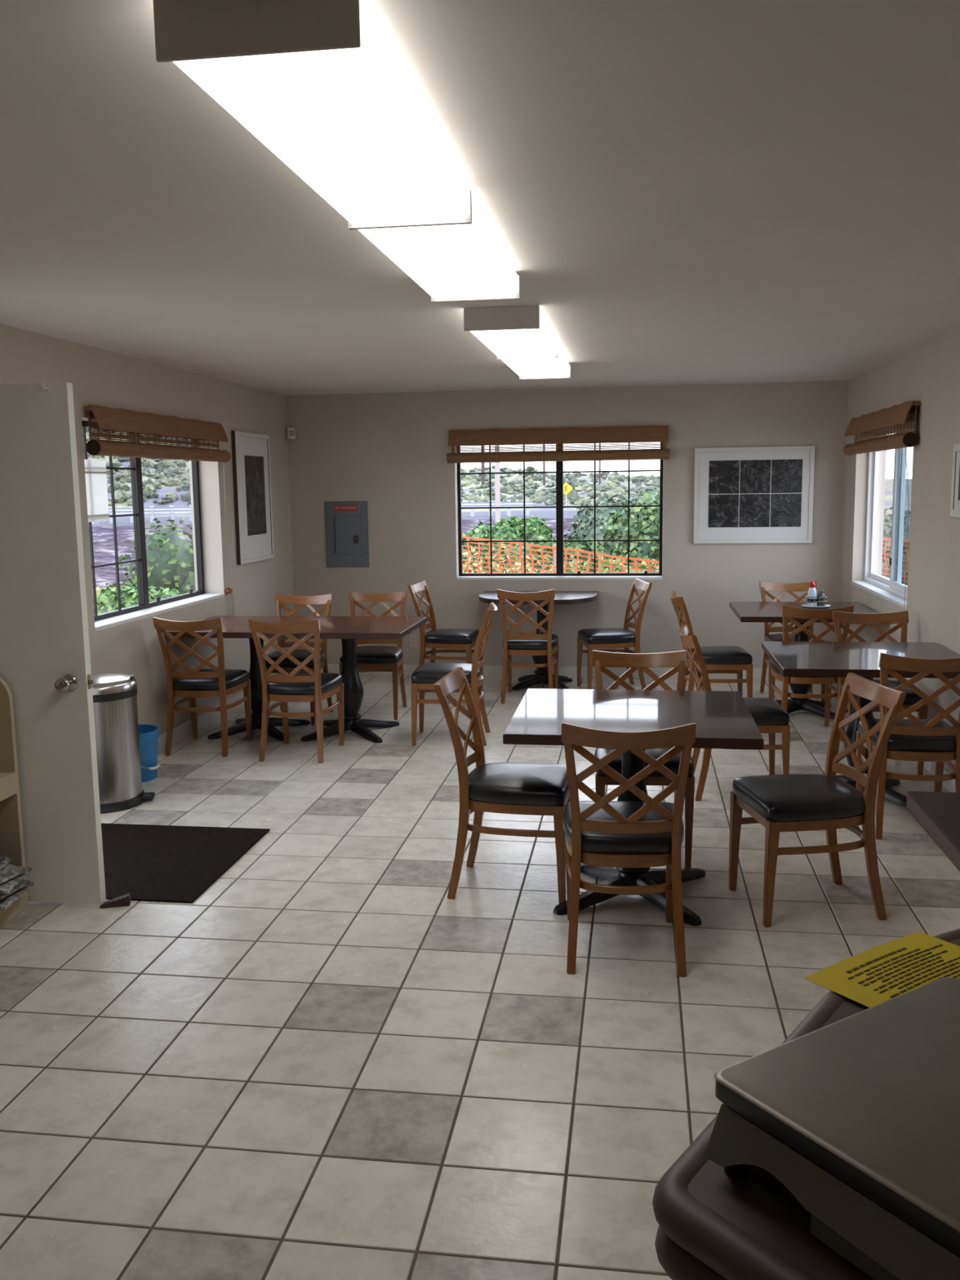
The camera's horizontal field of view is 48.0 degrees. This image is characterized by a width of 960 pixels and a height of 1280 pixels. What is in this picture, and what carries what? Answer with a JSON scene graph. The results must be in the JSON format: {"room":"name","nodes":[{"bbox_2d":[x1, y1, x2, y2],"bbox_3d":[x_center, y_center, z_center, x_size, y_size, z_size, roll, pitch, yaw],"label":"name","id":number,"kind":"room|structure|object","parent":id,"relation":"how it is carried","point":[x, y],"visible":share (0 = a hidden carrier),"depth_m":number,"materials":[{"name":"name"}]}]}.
{"room":"eatery","nodes":[
{"label":"eatery","id":0,"kind":"room"},
{"bbox_2d":[0,323,294,735],"bbox_3d":[-2.548,-0.124,4.191,0.220,2.665,11.312,0,8,8],"label":"wall","id":1,"kind":"structure","parent":0,"point":[98,376],"depth_m":7.25,"materials":[{"name":"beige paint"}]},
{"bbox_2d":[0,382,106,905],"bbox_3d":[-1.968,0.043,4.245,0.930,2.038,0.188,0,8,8],"label":"door","id":2,"kind":"structure","parent":1,"relation":"in","point":[45,659],"depth_m":4.18,"materials":[{"name":"paint"}]},
{"bbox_2d":[81,420,224,631],"bbox_3d":[-2.125,-0.770,6.944,0.194,1.185,1.930,0,8,8],"label":"window","id":3,"kind":"structure","parent":1,"relation":"in","point":[145,608],"depth_m":6.93,"materials":[{"name":"brown metal"}]},
{"bbox_2d":[84,459,110,522],"bbox_3d":[-2.263,-0.880,6.362,0.003,0.360,0.300,0,8,8],"label":"paper notice","id":4,"kind":"object","parent":3,"relation":"attached to","point":[95,475],"visible":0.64,"depth_m":6.37,"materials":[{"name":"white paper"}]},
{"bbox_2d":[84,404,231,462],"bbox_3d":[-1.986,-1.291,6.849,0.100,0.293,1.924,0,8,8],"label":"bamboo blind","id":5,"kind":"object","parent":3,"relation":"attached to","point":[113,420],"visible":1,"depth_m":6.60,"materials":[{"name":"brown wood"}]},
{"bbox_2d":[157,673,277,752],"bbox_3d":[-1.946,0.564,7.541,0.014,0.100,4.303,0,8,8],"label":"baseboard","id":6,"kind":"structure","parent":1,"relation":"attached to","point":[184,730],"depth_m":7.46,"materials":[{"name":"beige"}]},
{"bbox_2d":[223,467,234,615],"bbox_3d":[-1.865,-0.735,7.932,0.048,1.241,0.142,-1,8,-1],"label":"blind pull cord","id":7,"kind":"object","parent":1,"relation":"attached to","point":[228,590],"visible":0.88,"depth_m":7.99,"materials":[{"name":"white fabric"}]},
{"bbox_2d":[231,431,274,564],"bbox_3d":[-1.784,-1.120,8.503,0.033,1.000,0.760,0,8,8],"label":"framed picture","id":8,"kind":"object","parent":1,"relation":"attached to","point":[251,454],"visible":1,"depth_m":8.45,"materials":[{"name":"white paper"}]},
{"bbox_2d":[0,675,959,1279],"bbox_3d":[-0.233,1.167,3.925,4.896,0.120,11.092,0,8,8],"label":"floor","id":9,"kind":"structure","parent":0,"point":[325,1062],"depth_m":3.38,"materials":[{"name":"tile"}]},
{"bbox_2d":[0,677,28,926],"bbox_3d":[-2.214,0.693,3.631,0.607,0.955,1.380,0,8,8],"label":"shelf unit","id":10,"kind":"object","parent":9,"relation":"on","point":[11,838],"visible":0.79,"depth_m":4.23,"materials":[{"name":"beige paint"}]},
{"bbox_2d":[0,882,33,910],"bbox_3d":[-1.917,0.975,4.123,0.320,0.022,0.260,-1,8,0],"label":"newspaper","id":11,"kind":"object","parent":10,"relation":"on","point":[6,902],"visible":0.47,"depth_m":4.09,"materials":[{"name":"grey paper"}]},
{"bbox_2d":[0,879,30,899],"bbox_3d":[-1.930,0.950,4.101,0.320,0.021,0.260,1,8,13],"label":"newspaper","id":12,"kind":"object","parent":11,"relation":"on","point":[23,882],"visible":0.46,"depth_m":4.13,"materials":[{"name":"grey paper"}]},
{"bbox_2d":[0,866,31,894],"bbox_3d":[-1.917,0.917,4.115,0.320,0.025,0.260,-1,8,-4],"label":"newspaper","id":13,"kind":"object","parent":12,"relation":"on","point":[6,886],"visible":0.57,"depth_m":4.08,"materials":[{"name":"grey paper"}]},
{"bbox_2d":[0,863,26,884],"bbox_3d":[-1.941,0.894,4.090,0.320,0.027,0.260,2,9,18],"label":"newspaper","id":14,"kind":"object","parent":13,"relation":"on","point":[10,871],"visible":0.77,"depth_m":4.12,"materials":[{"name":"grey paper"}]},
{"bbox_2d":[0,855,13,869],"bbox_3d":[-1.983,0.865,4.081,0.320,0.031,0.260,0,8,2],"label":"newspaper","id":15,"kind":"object","parent":14,"relation":"on","point":[4,860],"visible":1,"depth_m":4.16,"materials":[{"name":"grey paper"}]},
{"bbox_2d":[99,893,130,908],"bbox_3d":[-1.463,1.046,4.330,0.115,0.039,0.046,-2,8,-11],"label":"wedge","id":16,"kind":"object","parent":9,"relation":"on","point":[125,900],"visible":1,"depth_m":4.32,"materials":[{"name":"brown rubber"}]},
{"bbox_2d":[91,673,155,813],"bbox_3d":[-1.994,0.530,5.702,0.406,0.688,0.396,4,9,31],"label":"trash bin","id":17,"kind":"object","parent":9,"relation":"on","point":[114,695],"visible":0.72,"depth_m":5.58,"materials":[{"name":"metal"}]},
{"bbox_2d":[138,724,161,782],"bbox_3d":[-1.988,0.659,6.224,0.303,0.286,0.294,0,8,8],"label":"bucket","id":18,"kind":"object","parent":9,"relation":"on","point":[148,735],"visible":0.48,"depth_m":6.17,"materials":[{"name":"blue plastic"}]},
{"bbox_2d":[101,822,270,902],"bbox_3d":[-1.679,0.985,4.884,1.192,0.008,0.935,0,8,8],"label":"doormat","id":19,"kind":"object","parent":9,"relation":"on","point":[146,862],"visible":0.68,"depth_m":4.86,"materials":[{"name":"carpet"}]},
{"bbox_2d":[152,617,251,756],"bbox_3d":[-1.756,0.263,6.877,0.433,0.878,0.548,0,8,7],"label":"dining chair","id":20,"kind":"object","parent":9,"relation":"on","point":[191,684],"visible":1,"depth_m":6.72,"materials":[{"name":"brown wood"}]},
{"bbox_2d":[163,615,426,742],"bbox_3d":[-1.194,0.263,7.279,1.550,0.750,0.870,0,8,8],"label":"dining table","id":21,"kind":"object","parent":9,"relation":"on","point":[346,628],"visible":0.7,"depth_m":7.23,"materials":[{"name":"red wood"}]},
{"bbox_2d":[248,618,344,763],"bbox_3d":[-1.125,0.281,6.693,0.433,0.878,0.548,1,8,9],"label":"dining chair","id":22,"kind":"object","parent":9,"relation":"on","point":[285,687],"visible":1,"depth_m":6.53,"materials":[{"name":"brown wood"}]},
{"bbox_2d":[264,593,333,724],"bbox_3d":[-1.325,0.124,7.813,0.433,0.878,0.548,0,8,8],"label":"dining chair","id":23,"kind":"object","parent":9,"relation":"on","point":[286,664],"visible":0.36,"depth_m":7.94,"materials":[{"name":"brown wood"}]},
{"bbox_2d":[339,591,407,719],"bbox_3d":[-0.774,0.099,7.933,0.433,0.878,0.548,0,8,4],"label":"dining chair","id":24,"kind":"object","parent":9,"relation":"on","point":[369,658],"visible":0.68,"depth_m":8.04,"materials":[{"name":"brown wood"}]},
{"bbox_2d":[407,579,483,692],"bbox_3d":[-0.292,-0.031,8.802,0.548,0.878,0.433,1,8,13],"label":"dining chair","id":25,"kind":"object","parent":9,"relation":"on","point":[442,638],"visible":0.88,"depth_m":8.66,"materials":[{"name":"brown wood"}]},
{"bbox_2d":[410,602,497,746],"bbox_3d":[-0.155,0.216,7.055,0.548,0.878,0.433,0,8,4],"label":"dining chair","id":26,"kind":"object","parent":9,"relation":"on","point":[424,678],"visible":0.86,"depth_m":6.90,"materials":[{"name":"brown wood"}]},
{"bbox_2d":[433,666,569,903],"bbox_3d":[0.101,0.584,4.444,0.548,0.878,0.433,1,8,11],"label":"dining chair","id":27,"kind":"object","parent":9,"relation":"on","point":[535,788],"visible":0.95,"depth_m":4.29,"materials":[{"name":"brown wood"}]},
{"bbox_2d":[497,589,559,703],"bbox_3d":[0.382,0.023,8.356,0.433,0.878,0.548,0,8,8],"label":"dining chair","id":28,"kind":"object","parent":9,"relation":"on","point":[523,643],"visible":1,"depth_m":8.19,"materials":[{"name":"brown wood"}]},
{"bbox_2d":[479,591,598,690],"bbox_3d":[0.476,0.003,8.945,0.980,0.750,0.695,0,8,8],"label":"dining table","id":29,"kind":"object","parent":9,"relation":"on","point":[541,676],"visible":0.66,"depth_m":8.85,"materials":[{"name":"brown wood"}]},
{"bbox_2d":[577,577,652,689],"bbox_3d":[1.093,-0.035,8.695,0.548,0.878,0.433,-2,8,-8],"label":"dining chair","id":30,"kind":"object","parent":9,"relation":"on","point":[603,639],"visible":0.91,"depth_m":8.56,"materials":[{"name":"brown wood"}]},
{"bbox_2d":[561,722,696,977],"bbox_3d":[0.506,0.671,3.790,0.433,0.878,0.548,0,8,5],"label":"dining chair","id":31,"kind":"object","parent":9,"relation":"on","point":[604,832],"visible":1,"depth_m":3.63,"materials":[{"name":"brown wood"}]},
{"bbox_2d":[502,688,764,925],"bbox_3d":[0.611,0.654,4.359,0.925,0.750,0.900,0,8,8],"label":"dining table","id":32,"kind":"object","parent":9,"relation":"on","point":[722,719],"visible":0.56,"depth_m":4.27,"materials":[{"name":"brown wood"}]},
{"bbox_2d":[592,649,694,868],"bbox_3d":[0.728,0.515,4.868,0.433,0.878,0.548,0,8,5],"label":"dining chair","id":33,"kind":"object","parent":9,"relation":"on","point":[601,660],"visible":0.41,"depth_m":4.99,"materials":[{"name":"brown wood"}]},
{"bbox_2d":[669,591,752,697],"bbox_3d":[1.618,0.108,7.636,0.548,0.878,0.433,0,8,3],"label":"dining chair","id":34,"kind":"object","parent":9,"relation":"on","point":[717,659],"visible":0.65,"depth_m":7.45,"materials":[{"name":"brown wood"}]},
{"bbox_2d":[679,624,790,800],"bbox_3d":[1.338,0.379,5.763,0.548,0.878,0.433,0,8,4],"label":"dining chair","id":35,"kind":"object","parent":9,"relation":"on","point":[770,717],"visible":0.5,"depth_m":5.59,"materials":[{"name":"brown wood"}]},
{"bbox_2d":[759,581,825,702],"bbox_3d":[2.390,0.007,8.272,0.433,0.878,0.548,0,8,5],"label":"dining chair","id":36,"kind":"object","parent":9,"relation":"on","point":[764,587],"visible":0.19,"depth_m":8.43,"materials":[{"name":"brown wood"}]},
{"bbox_2d":[728,601,877,719],"bbox_3d":[2.299,0.150,7.730,0.940,0.750,0.950,0,8,8],"label":"dining table","id":37,"kind":"object","parent":9,"relation":"on","point":[745,611],"visible":0.48,"depth_m":7.69,"materials":[{"name":"brown wood"}]},
{"bbox_2d":[800,587,831,608],"bbox_3d":[2.419,-0.305,7.769,0.208,0.137,0.160,0,8,8],"label":"tray","id":38,"kind":"object","parent":37,"relation":"on","point":[806,597],"visible":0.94,"depth_m":7.73,"materials":[{"name":"grey metal"}]},
{"bbox_2d":[807,580,816,606],"bbox_3d":[2.390,-0.336,7.768,0.066,0.188,0.066,0,8,8],"label":"sauce bottle","id":39,"kind":"object","parent":38,"relation":"on","point":[811,591],"visible":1,"depth_m":7.75,"materials":[{"name":"white plastic"}]},
{"bbox_2d":[817,588,825,606],"bbox_3d":[2.455,-0.305,7.769,0.056,0.125,0.056,0,8,8],"label":"sauce jar","id":40,"kind":"object","parent":38,"relation":"on","point":[819,599],"visible":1,"depth_m":7.75,"materials":[{"name":"brown"}]},
{"bbox_2d":[652,928,959,1279],"bbox_3d":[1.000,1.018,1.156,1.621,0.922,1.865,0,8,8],"label":"utility cart","id":41,"kind":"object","parent":9,"relation":"on","point":[713,1224],"depth_m":1.08,"materials":[{"name":"black plastic"}]},
{"bbox_2d":[703,977,959,1279],"bbox_3d":[0.510,0.513,1.105,0.423,0.111,0.360,-6,10,-32],"label":"lid","id":42,"kind":"object","parent":41,"relation":"on","point":[852,1122],"visible":1,"depth_m":1.07,"materials":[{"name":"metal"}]},
{"bbox_2d":[804,931,959,1008],"bbox_3d":[0.652,0.492,1.572,0.282,0.006,0.216,-6,10,-34],"label":"flyer","id":43,"kind":"object","parent":41,"relation":"on","point":[873,976],"visible":0.7,"depth_m":1.60,"materials":[{"name":"yellow paper"}]},
{"bbox_2d":[768,604,853,742],"bbox_3d":[2.142,0.186,7.038,0.433,0.878,0.548,0,8,5],"label":"dining chair","id":44,"kind":"object","parent":9,"relation":"on","point":[788,613],"visible":0.61,"depth_m":6.88,"materials":[{"name":"brown wood"}]},
{"bbox_2d":[728,672,906,927],"bbox_3d":[1.306,0.603,4.194,0.548,0.878,0.433,-2,8,-7],"label":"dining chair","id":45,"kind":"object","parent":9,"relation":"on","point":[788,802],"visible":1,"depth_m":4.07,"materials":[{"name":"brown wood"}]},
{"bbox_2d":[761,641,959,807],"bbox_3d":[2.006,0.448,5.671,0.940,0.750,0.940,0,8,8],"label":"dining table","id":46,"kind":"object","parent":9,"relation":"on","point":[792,659],"visible":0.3,"depth_m":5.61,"materials":[{"name":"brown wood"}]},
{"bbox_2d":[832,610,928,774],"bbox_3d":[2.310,0.291,6.282,0.433,0.878,0.548,0,8,6],"label":"dining chair","id":47,"kind":"object","parent":9,"relation":"on","point":[839,618],"visible":0.34,"depth_m":6.43,"materials":[{"name":"brown wood"}]},
{"bbox_2d":[856,652,959,839],"bbox_3d":[2.056,0.462,5.111,0.433,0.878,0.548,0,8,8],"label":"dining chair","id":48,"kind":"object","parent":9,"relation":"on","point":[912,739],"visible":0.83,"depth_m":4.95,"materials":[{"name":"brown wood"}]},
{"bbox_2d":[906,791,959,870],"bbox_3d":[1.611,0.881,2.668,0.870,0.750,0.950,0,8,8],"label":"dining table","id":49,"kind":"object","parent":9,"relation":"on","point":[938,812],"visible":1,"depth_m":2.93,"materials":[{"name":"brown laminate"}]},
{"bbox_2d":[0,0,959,395],"bbox_3d":[-0.159,-1.362,3.549,4.676,0.100,11.092,0,8,8],"label":"ceiling","id":50,"kind":"structure","parent":0,"point":[682,192],"depth_m":3.00,"materials":[{"name":"white paint"}]},
{"bbox_2d":[152,0,471,228],"bbox_3d":[-0.278,-1.083,2.321,0.344,0.102,1.196,0,8,8],"label":"ceiling light","id":51,"kind":"object","parent":50,"relation":"attached to","point":[314,82],"visible":1,"depth_m":1.97,"materials":[{"name":"white plastic"}]},
{"bbox_2d":[348,191,519,302],"bbox_3d":[-0.105,-1.253,3.497,0.339,0.102,1.195,0,8,8],"label":"ceiling light","id":52,"kind":"object","parent":50,"relation":"attached to","point":[464,261],"visible":0.71,"depth_m":3.37,"materials":[{"name":"white plastic"}]},
{"bbox_2d":[463,305,557,359],"bbox_3d":[0.178,-1.532,5.426,0.344,0.102,1.156,0,8,8],"label":"ceiling light","id":53,"kind":"object","parent":50,"relation":"attached to","point":[510,332],"visible":1,"depth_m":4.97,"materials":[{"name":"white plastic"}]},
{"bbox_2d":[498,345,570,379],"bbox_3d":[0.345,-1.696,6.560,0.339,0.102,1.150,0,8,8],"label":"ceiling light","id":54,"kind":"object","parent":50,"relation":"attached to","point":[553,367],"visible":0.63,"depth_m":6.53,"materials":[{"name":"white plastic"}]},
{"bbox_2d":[286,380,848,668],"bbox_3d":[0.672,-0.892,9.270,4.676,2.665,0.220,0,8,8],"label":"wall","id":55,"kind":"structure","parent":0,"point":[388,451],"depth_m":9.15,"materials":[{"name":"beige paint"}]},
{"bbox_2d":[285,427,295,439],"bbox_3d":[-1.640,-1.786,9.332,0.070,0.100,0.058,-7,10,-36],"label":"detector","id":56,"kind":"object","parent":55,"relation":"attached to","point":[290,432],"visible":1,"depth_m":9.31,"materials":[{"name":"beige plastic"}]},
{"bbox_2d":[324,501,368,567],"bbox_3d":[-1.163,-0.919,9.407,0.382,0.572,0.030,0,8,8],"label":"electrical panel","id":57,"kind":"object","parent":55,"relation":"attached to","point":[346,522],"visible":1,"depth_m":9.40,"materials":[{"name":"grey metal"}]},
{"bbox_2d":[408,634,417,647],"bbox_3d":[-0.585,0.008,9.469,0.072,0.116,0.006,0,8,8],"label":"wall outlet","id":58,"kind":"object","parent":55,"relation":"attached to","point":[412,637],"visible":1,"depth_m":9.47,"materials":[{"name":"beige plastic"}]},
{"bbox_2d":[320,663,777,679],"bbox_3d":[0.671,0.275,9.319,4.676,0.100,0.014,0,8,8],"label":"baseboard","id":59,"kind":"structure","parent":55,"relation":"attached to","point":[408,669],"depth_m":9.30,"materials":[{"name":"beige"}]},
{"bbox_2d":[457,443,663,579],"bbox_3d":[0.670,-1.126,9.204,1.755,1.214,0.164,0,8,8],"label":"window","id":60,"kind":"structure","parent":55,"relation":"in","point":[559,472],"depth_m":9.26,"materials":[{"name":"brown metal"}]},
{"bbox_2d":[446,425,670,462],"bbox_3d":[0.642,-1.634,8.999,1.854,0.293,0.100,0,8,8],"label":"bamboo blind","id":61,"kind":"object","parent":60,"relation":"attached to","point":[657,434],"visible":1,"depth_m":8.98,"materials":[{"name":"brown wood"}]},
{"bbox_2d":[693,445,814,543],"bbox_3d":[2.244,-1.188,8.867,0.955,0.785,0.031,0,8,8],"label":"framed picture","id":62,"kind":"object","parent":55,"relation":"attached to","point":[753,495],"visible":1,"depth_m":8.86,"materials":[{"name":"white paper"}]},
{"bbox_2d":[840,325,959,773],"bbox_3d":[2.297,-0.091,3.485,0.220,2.665,11.312,0,8,8],"label":"wall","id":63,"kind":"structure","parent":0,"point":[928,373],"depth_m":6.36,"materials":[{"name":"beige paint"}]},
{"bbox_2d":[851,417,914,608],"bbox_3d":[2.855,-0.910,7.495,0.164,1.200,1.760,0,8,8],"label":"window","id":64,"kind":"structure","parent":63,"relation":"in","point":[891,589],"depth_m":7.54,"materials":[{"name":"white plastic"}]},
{"bbox_2d":[843,400,919,455],"bbox_3d":[2.705,-1.429,7.360,0.100,0.293,1.924,0,8,8],"label":"bamboo blind","id":65,"kind":"object","parent":64,"relation":"attached to","point":[896,415],"visible":1,"depth_m":7.06,"materials":[{"name":"brown wood"}]},
{"bbox_2d":[903,447,909,610],"bbox_3d":[2.618,-0.598,6.654,0.043,1.194,0.016,3,9,26],"label":"blind pull cord","id":66,"kind":"object","parent":65,"relation":"hanging from","point":[905,447],"visible":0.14,"depth_m":6.63,"materials":[{"name":"white fabric"}]},
{"bbox_2d":[845,677,955,792],"bbox_3d":[2.180,1.075,3.551,0.014,0.100,11.078,0,8,8],"label":"baseboard","id":67,"kind":"structure","parent":63,"relation":"attached to","point":[949,785],"depth_m":5.85,"materials":[{"name":"beige"}]},
{"bbox_2d":[950,443,959,517],"bbox_3d":[2.460,-0.799,5.404,0.019,0.380,0.620,0,8,8],"label":"framed picture","id":68,"kind":"object","parent":63,"relation":"attached to","point":[955,489],"visible":1,"depth_m":5.65,"materials":[{"name":"white wood"}]},
{"label":"outside","id":69,"kind":"structure","parent":0,"visible":0},
{"bbox_2d":[86,431,911,589],"bbox_3d":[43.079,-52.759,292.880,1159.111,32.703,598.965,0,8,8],"label":"ground","id":70,"kind":"structure","parent":69,"point":[102,531],"depth_m":57.80,"materials":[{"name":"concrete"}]},
{"bbox_2d":[92,582,126,603],"bbox_3d":[-4.794,-0.214,13.954,1.568,1.091,1.368,-1,8,2],"label":"bush","id":71,"kind":"object","parent":70,"relation":"on","point":[98,589],"visible":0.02,"depth_m":13.80,"materials":[{"name":"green plant"}]},
{"bbox_2d":[93,582,185,615],"bbox_3d":[-3.620,-0.115,12.290,1.485,1.087,1.287,5,10,34],"label":"bush","id":72,"kind":"object","parent":70,"relation":"on","point":[129,597],"visible":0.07,"depth_m":12.06,"materials":[{"name":"green plant"}]},
{"bbox_2d":[118,515,195,595],"bbox_3d":[-3.746,-0.796,15.248,2.683,1.946,2.422,0,8,8],"label":"bush","id":73,"kind":"object","parent":70,"relation":"on","point":[170,559],"visible":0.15,"depth_m":14.40,"materials":[{"name":"green plant"}]},
{"bbox_2d":[91,499,533,524],"bbox_3d":[-11.261,-6.429,55.182,28.327,1.040,1.978,-2,8,-11],"label":"guardrail","id":74,"kind":"object","parent":70,"relation":"on","point":[151,509],"visible":0.23,"depth_m":55.06,"materials":[{"name":"grey"}]},
{"bbox_2d":[82,426,659,506],"bbox_3d":[-10.162,-31.461,155.498,115.359,22.631,182.631,0,8,8],"label":"hillside","id":75,"kind":"structure","parent":70,"relation":"on","point":[167,476],"depth_m":85.52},
{"bbox_2d":[462,532,487,573],"bbox_3d":[-0.685,-1.288,20.561,1.516,1.840,1.872,5,10,33],"label":"bush","id":76,"kind":"object","parent":70,"relation":"on","point":[465,534],"visible":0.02,"depth_m":20.43,"materials":[{"name":"green plant"}]},
{"bbox_2d":[480,445,484,484],"bbox_3d":[0.263,-20.023,108.258,1.800,9.300,0.380,0,8,8],"label":"utility pole","id":77,"kind":"object","parent":70,"relation":"on","point":[482,464],"visible":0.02,"depth_m":108.55,"materials":[{"name":"grey wood"}]},
{"bbox_2d":[494,444,500,522],"bbox_3d":[0.479,-4.421,29.669,1.800,6.800,0.160,0,8,8],"label":"utility pole","id":78,"kind":"object","parent":70,"relation":"on","point":[497,484],"visible":0.12,"depth_m":29.67,"materials":[{"name":"grey wood"}]},
{"bbox_2d":[466,515,553,573],"bbox_3d":[0.570,-1.819,23.872,1.796,1.878,1.972,-4,9,-22],"label":"bush","id":79,"kind":"object","parent":70,"relation":"on","point":[512,529],"visible":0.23,"depth_m":23.30,"materials":[{"name":"green plant"}]},
{"bbox_2d":[542,444,545,484],"bbox_3d":[7.575,-23.123,127.792,1.800,10.300,0.280,0,8,8],"label":"utility pole","id":80,"kind":"object","parent":70,"relation":"on","point":[544,462],"visible":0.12,"depth_m":128.15,"materials":[{"name":"grey wood"}]},
{"bbox_2d":[486,534,610,573],"bbox_3d":[1.133,-0.979,17.605,2.004,1.426,1.915,0,8,8],"label":"bush","id":81,"kind":"object","parent":70,"relation":"on","point":[585,545],"visible":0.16,"depth_m":17.09,"materials":[{"name":"green plant"}]},
{"bbox_2d":[462,535,658,573],"bbox_3d":[0.741,-0.470,12.487,3.616,1.640,0.185,3,9,23],"label":"safety net","id":82,"kind":"object","parent":70,"relation":"on","point":[553,548],"visible":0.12,"depth_m":12.39,"materials":[{"name":"orange plastic"}]},
{"bbox_2d":[462,543,658,573],"bbox_3d":[1.121,-0.505,14.033,5.392,1.484,2.843,3,9,22],"label":"weeds","id":83,"kind":"object","parent":70,"relation":"on","point":[574,562],"visible":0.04,"depth_m":14.17,"materials":[{"name":"green plant"}]},
{"bbox_2d":[563,481,572,508],"bbox_3d":[5.521,-9.221,69.141,0.840,1.790,0.125,0,8,8],"label":"road sign","id":84,"kind":"object","parent":70,"relation":"on","point":[567,488],"visible":0.84,"depth_m":69.03,"materials":[{"name":"yellow metal"}]},
{"bbox_2d":[599,443,600,484],"bbox_3d":[16.335,-24.495,147.119,1.800,8.300,0.280,0,8,8],"label":"utility pole","id":85,"kind":"object","parent":70,"relation":"on","point":[599,443],"visible":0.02,"depth_m":147.22,"materials":[{"name":"grey wood"}]},
{"bbox_2d":[563,491,644,571],"bbox_3d":[2.889,-1.866,22.206,2.672,2.350,2.826,-4,9,-19],"label":"bush","id":86,"kind":"object","parent":70,"relation":"on","point":[585,524],"visible":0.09,"depth_m":21.66,"materials":[{"name":"green plant"}]},
{"bbox_2d":[599,492,659,573],"bbox_3d":[3.168,-1.431,18.278,2.238,2.111,2.311,0,8,8],"label":"bush","id":87,"kind":"object","parent":70,"relation":"on","point":[644,523],"visible":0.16,"depth_m":18.05,"materials":[{"name":"green plant"}]},
{"bbox_2d":[631,483,659,508],"bbox_3d":[6.236,-3.248,32.212,3.976,3.095,3.806,1,8,12],"label":"bush","id":88,"kind":"object","parent":70,"relation":"on","point":[655,491],"visible":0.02,"depth_m":33.02,"materials":[{"name":"grey plant"}]},
{"bbox_2d":[881,537,909,584],"bbox_3d":[4.545,-0.550,13.036,0.101,1.540,3.852,-2,8,-9],"label":"safety net","id":89,"kind":"object","parent":70,"relation":"on","point":[885,539],"visible":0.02,"depth_m":12.23,"materials":[{"name":"orange"}]},
{"bbox_2d":[881,514,910,585],"bbox_3d":[10.056,-1.830,24.050,2.967,1.942,4.590,-6,10,-34],"label":"bush","id":90,"kind":"object","parent":70,"relation":"on","point":[886,528],"visible":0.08,"depth_m":24.03,"materials":[{"name":"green plant"}]},
{"bbox_2d":[883,506,911,524],"bbox_3d":[10.638,-2.441,28.337,3.155,2.165,4.729,4,9,28],"label":"bush","id":91,"kind":"object","parent":70,"relation":"on","point":[888,516],"visible":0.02,"depth_m":27.45,"materials":[{"name":"grey plant"}]},
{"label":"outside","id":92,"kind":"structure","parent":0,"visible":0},
{"bbox_2d":[537,471,911,479],"bbox_3d":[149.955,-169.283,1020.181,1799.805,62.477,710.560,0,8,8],"label":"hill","id":93,"kind":"structure","parent":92,"point":[587,473],"depth_m":976.52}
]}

